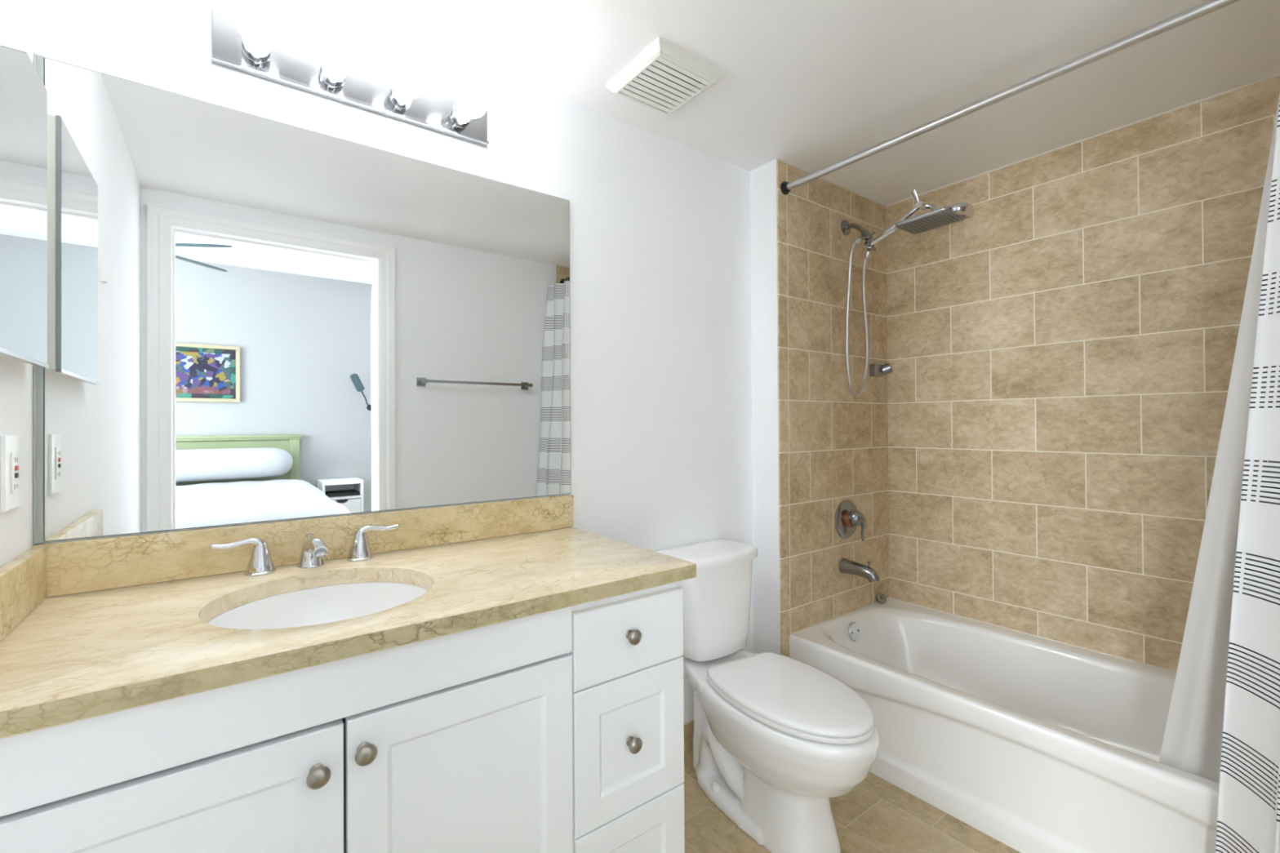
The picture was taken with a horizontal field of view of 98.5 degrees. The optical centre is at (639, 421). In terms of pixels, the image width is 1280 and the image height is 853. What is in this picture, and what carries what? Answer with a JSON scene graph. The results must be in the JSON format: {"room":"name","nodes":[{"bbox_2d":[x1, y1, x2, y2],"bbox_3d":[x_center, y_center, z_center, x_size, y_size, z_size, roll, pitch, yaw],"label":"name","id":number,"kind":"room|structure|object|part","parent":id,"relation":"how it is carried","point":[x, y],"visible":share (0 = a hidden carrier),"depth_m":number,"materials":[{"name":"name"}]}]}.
{"room":"bathroom","nodes":[
{"label":"bathroom","id":0,"kind":"room"},
{"bbox_2d":[0,0,34,567],"bbox_3d":[-0.682,0.088,0.348,0.100,2.201,1.633,0,0,-37],"label":"wall","id":1,"kind":"structure","parent":0,"point":[16,378],"depth_m":0.96,"materials":[{"name":"white paint"}]},
{"bbox_2d":[0,435,20,511],"bbox_3d":[-1.036,0.085,0.911,0.010,0.121,0.082,0,0,-37],"label":"wall outlet","id":2,"kind":"object","parent":1,"relation":"attached to","point":[10,445],"visible":1,"depth_m":0.90,"materials":[{"name":"white plastic"}]},
{"bbox_2d":[10,451,18,493],"bbox_3d":[-1.035,0.085,0.913,0.002,0.067,0.034,0,0,-37],"label":"receptacle","id":3,"kind":"object","parent":2,"relation":"attached to","point":[14,455],"depth_m":0.91,"materials":[{"name":"white plastic"}]},
{"bbox_2d":[0,2,48,368],"bbox_3d":[-0.971,-0.351,0.838,0.028,0.506,0.395,0,0,-37],"label":"medicine cabinet","id":4,"kind":"object","parent":1,"relation":"attached to","point":[23,92],"visible":1,"depth_m":0.88,"materials":[{"name":"silver mirror"}]},
{"bbox_3d":[-0.963,-0.353,0.844,0.006,0.502,0.395,0,0,-37],"label":"mirror door","id":5,"kind":"part","parent":4,"relation":"part of","materials":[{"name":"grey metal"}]},
{"bbox_3d":[-0.961,-0.102,0.843,0.009,0.007,0.395,0,0,-37],"label":"rail","id":6,"kind":"part","parent":4,"relation":"part of","materials":[{"name":"silver metal"}]},
{"bbox_2d":[34,0,754,723],"bbox_3d":[-0.402,0.094,1.642,2.102,2.201,0.100,0,0,-37],"label":"wall","id":7,"kind":"structure","parent":0,"point":[660,328],"depth_m":1.81,"materials":[{"name":"white paint"}]},
{"bbox_2d":[32,53,571,544],"bbox_3d":[-0.674,-0.229,1.372,1.143,0.914,0.010,0,0,-37],"label":"wall mirror","id":8,"kind":"object","parent":7,"relation":"attached to","point":[251,317],"visible":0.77,"depth_m":1.25,"materials":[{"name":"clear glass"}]},
{"bbox_2d":[31,494,573,597],"bbox_3d":[-0.667,0.278,1.365,1.143,0.098,0.020,0,0,-37],"label":"backsplash","id":9,"kind":"structure","parent":7,"relation":"attached to","point":[75,566],"depth_m":1.24,"materials":[{"name":"beige stone"}]},
{"bbox_2d":[212,2,488,146],"bbox_3d":[-0.633,-0.837,1.313,0.613,0.122,0.165,0,0,-37],"label":"vanity light","id":10,"kind":"object","parent":7,"relation":"attached to","point":[251,41],"visible":1,"depth_m":1.29,"materials":[{"name":"grey metal"}]},
{"bbox_2d":[235,2,279,68],"bbox_3d":[-0.813,-0.817,1.171,0.077,0.077,0.155,0,0,-37],"label":"bulb","id":11,"kind":"object","parent":10,"relation":"attached to","point":[257,31],"depth_m":1.14,"materials":[{"name":"white glass"}]},
{"bbox_2d":[318,33,358,92],"bbox_3d":[-0.695,-0.817,1.260,0.077,0.077,0.155,0,0,-37],"label":"bulb","id":12,"kind":"object","parent":10,"relation":"attached to","point":[338,59],"depth_m":1.22,"materials":[{"name":"white glass"}]},
{"bbox_2d":[386,60,427,113],"bbox_3d":[-0.574,-0.817,1.351,0.077,0.077,0.155,0,0,-37],"label":"bulb","id":13,"kind":"object","parent":10,"relation":"attached to","point":[409,82],"depth_m":1.31,"materials":[{"name":"white glass"}]},
{"bbox_2d":[446,84,487,131],"bbox_3d":[-0.454,-0.817,1.441,0.077,0.077,0.155,0,0,-37],"label":"bulb","id":14,"kind":"object","parent":10,"relation":"attached to","point":[471,104],"depth_m":1.41,"materials":[{"name":"white glass"}]},
{"bbox_2d":[684,719,693,753],"bbox_3d":[0.125,1.143,1.957,0.843,0.102,0.009,0,0,-37],"label":"baseboard","id":15,"kind":"structure","parent":7,"relation":"attached to","point":[689,726],"depth_m":1.99,"materials":[{"name":"tile"}]},
{"bbox_2d":[320,0,1279,205],"bbox_3d":[0.426,-1.054,1.255,2.965,0.080,1.733,0,0,-37],"label":"ceiling","id":16,"kind":"structure","parent":0,"point":[811,86],"depth_m":1.56,"materials":[{"name":"white paint"}]},
{"bbox_2d":[605,37,724,115],"bbox_3d":[0.072,-0.997,1.628,0.246,0.026,0.255,0,0,-37],"label":"ceiling vent","id":17,"kind":"object","parent":16,"relation":"in","point":[664,77],"visible":1,"depth_m":1.59,"materials":[{"name":"white plastic"}]},
{"bbox_2d":[750,159,888,657],"bbox_3d":[0.817,0.092,2.471,0.883,2.201,0.237,0,0,-37],"label":"wall","id":18,"kind":"structure","parent":0,"point":[817,446],"depth_m":2.24,"materials":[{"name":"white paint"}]},
{"bbox_2d":[834,499,866,541],"bbox_3d":[0.911,0.424,2.338,0.166,0.171,0.084,0,0,-37],"label":"shower valve","id":19,"kind":"object","parent":18,"relation":"attached to","point":[847,517],"visible":1,"depth_m":2.33,"materials":[{"name":"silver metal"}]},
{"bbox_3d":[0.900,0.421,2.353,0.068,0.068,0.021,0,0,-37],"label":"valve stem","id":20,"kind":"part","parent":19,"relation":"part of","materials":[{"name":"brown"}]},
{"bbox_3d":[0.923,0.444,2.327,0.071,0.131,0.052,0,0,-37],"label":"lever","id":21,"kind":"part","parent":19,"relation":"part of","materials":[{"name":"silver metal"}]},
{"bbox_2d":[839,557,879,582],"bbox_3d":[0.917,0.618,2.291,0.064,0.084,0.164,0,0,-37],"label":"tub spout","id":22,"kind":"object","parent":18,"relation":"attached to","point":[846,566],"visible":1,"depth_m":2.28,"materials":[{"name":"silver metal"}]},
{"bbox_2d":[869,363,892,377],"bbox_3d":[1.100,-0.233,2.502,0.115,0.064,0.059,0,0,-37],"label":"bracket","id":23,"kind":"object","parent":18,"relation":"attached to","point":[875,370],"visible":1,"depth_m":2.49,"materials":[{"name":"silver metal"}]},
{"bbox_2d":[840,189,973,397],"bbox_3d":[1.031,-0.494,2.179,0.167,0.787,0.500,0,0,-37],"label":"shower","id":24,"kind":"object","parent":18,"relation":"attached to","point":[936,218],"visible":1,"depth_m":2.23,"materials":[{"name":"silver metal"}]},
{"bbox_3d":[0.921,-0.813,2.346,0.023,0.070,0.102,0,0,-37],"label":"shower arm","id":25,"kind":"part","parent":24,"relation":"part of","materials":[{"name":"silver metal"}]},
{"bbox_3d":[1.001,-0.748,2.233,0.028,0.057,0.162,0,0,-37],"label":"feed arm","id":26,"kind":"part","parent":24,"relation":"part of","materials":[{"name":"silver metal"}]},
{"bbox_3d":[1.097,-0.757,2.084,0.156,0.022,0.200,0,0,-37],"label":"rain plate","id":27,"kind":"part","parent":24,"relation":"part of","materials":[{"name":"silver metal"}]},
{"bbox_2d":[780,0,1240,195],"bbox_3d":[1.010,-0.910,1.544,0.050,0.050,1.495,0,0,-37],"label":"shower rod","id":28,"kind":"object","parent":18,"relation":"attached to","point":[1211,6],"visible":1,"depth_m":1.47,"materials":[{"name":"silver metal"}]},
{"bbox_2d":[1159,93,1279,782],"bbox_3d":[1.388,0.016,1.187,0.107,1.790,0.447,0,0,-15],"label":"liner","id":29,"kind":"object","parent":28,"relation":"hanging from","point":[1192,743],"visible":0.43,"depth_m":1.26,"materials":[{"name":"white fabric"}]},
{"bbox_2d":[1215,101,1279,852],"bbox_3d":[1.250,0.089,0.994,0.228,1.942,0.334,0,0,-37],"label":"shower curtain","id":30,"kind":"object","parent":28,"relation":"hanging from","point":[1248,818],"visible":1,"depth_m":1.11,"materials":[{"name":"fabric"}]},
{"bbox_2d":[683,750,1021,852],"bbox_3d":[0.476,1.212,1.193,2.965,0.050,1.853,0,0,-37],"label":"floor","id":31,"kind":"structure","parent":0,"point":[877,815],"depth_m":1.61,"materials":[{"name":"tile"}]},
{"bbox_2d":[0,606,573,852],"bbox_3d":[-0.619,0.775,1.040,0.828,0.834,0.586,0,0,-37],"label":"base cabinet","id":32,"kind":"object","parent":31,"relation":"on","point":[461,742],"visible":0.98,"depth_m":0.83,"materials":[{"name":"white paint"}]},
{"bbox_3d":[-0.613,0.783,0.726,0.396,0.644,0.019,0,0,-37],"label":"door","id":33,"kind":"part","parent":32,"relation":"part of","materials":[{"name":"white paint"}]},
{"bbox_3d":[-0.470,0.518,0.806,0.032,0.032,0.028,0,0,-37],"label":"knob","id":34,"kind":"part","parent":32,"relation":"part of","materials":[{"name":"grey metal"}]},
{"bbox_2d":[0,494,696,738],"bbox_3d":[-0.499,0.293,1.141,1.143,0.132,0.578,0,0,-37],"label":"countertop","id":35,"kind":"structure","parent":32,"relation":"on","point":[89,628],"depth_m":1.03,"materials":[{"name":"beige stone"}]},
{"bbox_2d":[209,537,276,576],"bbox_3d":[-0.841,0.288,1.171,0.115,0.079,0.057,0,0,-37],"label":"tap","id":36,"kind":"object","parent":35,"relation":"on","point":[260,562],"visible":1,"depth_m":1.17,"materials":[{"name":"silver metal"}]},
{"bbox_2d":[297,533,327,568],"bbox_3d":[-0.725,0.292,1.221,0.052,0.071,0.124,0,0,-37],"label":"faucet spout","id":37,"kind":"object","parent":35,"relation":"on","point":[313,550],"visible":1,"depth_m":1.23,"materials":[{"name":"silver metal"}]},
{"bbox_3d":[-0.754,0.270,1.258,0.015,0.026,0.015,0,0,-37],"label":"lift rod","id":38,"kind":"part","parent":37,"relation":"part of","materials":[{"name":"silver metal"}]},
{"bbox_2d":[206,582,428,629],"bbox_3d":[-0.593,0.440,1.046,0.429,0.162,0.416,0,0,-37],"label":"sink basin","id":39,"kind":"object","parent":35,"relation":"in","point":[335,602],"visible":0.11,"depth_m":1.19,"materials":[{"name":"white ceramic"}]},
{"bbox_2d":[346,524,399,561],"bbox_3d":[-0.641,0.288,1.327,0.115,0.079,0.057,0,0,-37],"label":"tap","id":40,"kind":"object","parent":35,"relation":"on","point":[360,550],"visible":1,"depth_m":1.30,"materials":[{"name":"silver metal"}]},
{"bbox_3d":[-0.420,0.508,0.844,0.032,0.032,0.028,0,0,-37],"label":"knob","id":41,"kind":"part","parent":32,"relation":"part of","materials":[{"name":"grey metal"}]},
{"bbox_3d":[-0.293,0.782,0.966,0.394,0.646,0.019,0,0,-37],"label":"door","id":42,"kind":"part","parent":32,"relation":"part of","materials":[{"name":"white paint"}]},
{"bbox_2d":[569,582,684,852],"bbox_3d":[-0.173,0.775,1.375,0.288,0.833,0.586,0,0,-37],"label":"base cabinet","id":43,"kind":"object","parent":31,"relation":"on","point":[628,716],"visible":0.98,"depth_m":1.16,"materials":[{"name":"white paint"}]},
{"bbox_3d":[-0.021,0.456,1.174,0.284,0.152,0.019,0,0,-37],"label":"drawer","id":44,"kind":"part","parent":43,"relation":"part of","materials":[{"name":"white paint"}]},
{"bbox_3d":[-0.019,0.677,1.172,0.284,0.283,0.019,0,0,-37],"label":"drawer","id":45,"kind":"part","parent":43,"relation":"part of","materials":[{"name":"white paint"}]},
{"bbox_3d":[-0.017,0.964,1.171,0.284,0.282,0.019,0,0,-37],"label":"drawer","id":46,"kind":"part","parent":43,"relation":"part of","materials":[{"name":"white paint"}]},
{"bbox_3d":[-0.013,0.449,1.150,0.032,0.032,0.028,0,0,-37],"label":"knob","id":47,"kind":"part","parent":43,"relation":"part of","materials":[{"name":"grey metal"}]},
{"bbox_3d":[-0.012,0.673,1.148,0.032,0.032,0.028,0,0,-37],"label":"knob","id":48,"kind":"part","parent":43,"relation":"part of","materials":[{"name":"grey metal"}]},
{"bbox_2d":[653,538,879,852],"bbox_3d":[0.382,0.814,1.689,0.395,0.752,0.742,0,0,-37],"label":"toilet","id":49,"kind":"object","parent":31,"relation":"on","point":[776,736],"visible":0.99,"depth_m":1.56,"materials":[{"name":"white ceramic"}]},
{"bbox_3d":[0.238,0.460,1.907,0.362,0.040,0.226,0,0,-37],"label":"tank lid","id":50,"kind":"part","parent":49,"relation":"part of","materials":[{"name":"white ceramic"}]},
{"bbox_3d":[0.237,0.637,1.908,0.334,0.312,0.204,0,0,-37],"label":"tank","id":51,"kind":"part","parent":49,"relation":"part of","materials":[{"name":"white ceramic"}]},
{"bbox_3d":[0.375,0.996,1.675,0.367,0.388,0.734,0,0,-37],"label":"bowl","id":52,"kind":"part","parent":49,"relation":"part of","materials":[{"name":"white ceramic"}]},
{"bbox_3d":[0.438,0.789,1.586,0.348,0.013,0.496,0,0,-37],"label":"seat","id":53,"kind":"part","parent":49,"relation":"part of","materials":[{"name":"white plastic"}]},
{"bbox_3d":[0.437,0.771,1.586,0.346,0.019,0.492,0,0,-37],"label":"lid","id":54,"kind":"part","parent":49,"relation":"part of","materials":[{"name":"white plastic"}]},
{"bbox_2d":[789,599,1219,852],"bbox_3d":[1.321,1.003,1.757,0.735,0.363,1.494,0,0,-37],"label":"bathtub","id":55,"kind":"object","parent":31,"relation":"on","point":[1036,744],"visible":0.87,"depth_m":1.74,"materials":[{"name":"white ceramic"}]},
{"bbox_3d":[0.889,0.875,2.290,0.076,0.076,0.021,0,0,-37],"label":"overflow plate","id":56,"kind":"part","parent":55,"relation":"part of","materials":[{"name":"silver metal"}]},
{"bbox_2d":[875,592,886,604],"bbox_3d":[1.095,0.806,2.506,0.053,0.047,0.043,0,0,-37],"label":"drain stopper","id":57,"kind":"object","parent":55,"relation":"on","point":[880,597],"visible":1,"depth_m":2.50,"materials":[{"name":"silver metal"}]},
{"bbox_2d":[885,75,1279,671],"bbox_3d":[1.686,0.083,1.966,0.100,2.201,1.616,0,0,-37],"label":"wall","id":58,"kind":"structure","parent":0,"point":[1061,352],"depth_m":2.01,"materials":[{"name":"beige tile"}]},
{"bbox_2d":[791,597,1177,672],"bbox_3d":[1.325,0.820,1.762,0.724,0.005,1.496,0,0,-37],"label":"trim","id":59,"kind":"structure","parent":58,"relation":"attached to","point":[836,617],"depth_m":2.18,"materials":[{"name":"beige ceramic"}]},
{"bbox_2d":[777,73,1279,207],"bbox_3d":[1.292,-1.013,1.757,0.779,0.006,1.496,0,0,-37],"label":"trim","id":60,"kind":"structure","parent":58,"relation":"attached to","point":[1278,74],"depth_m":2.04,"materials":[{"name":"beige"}]}
]}

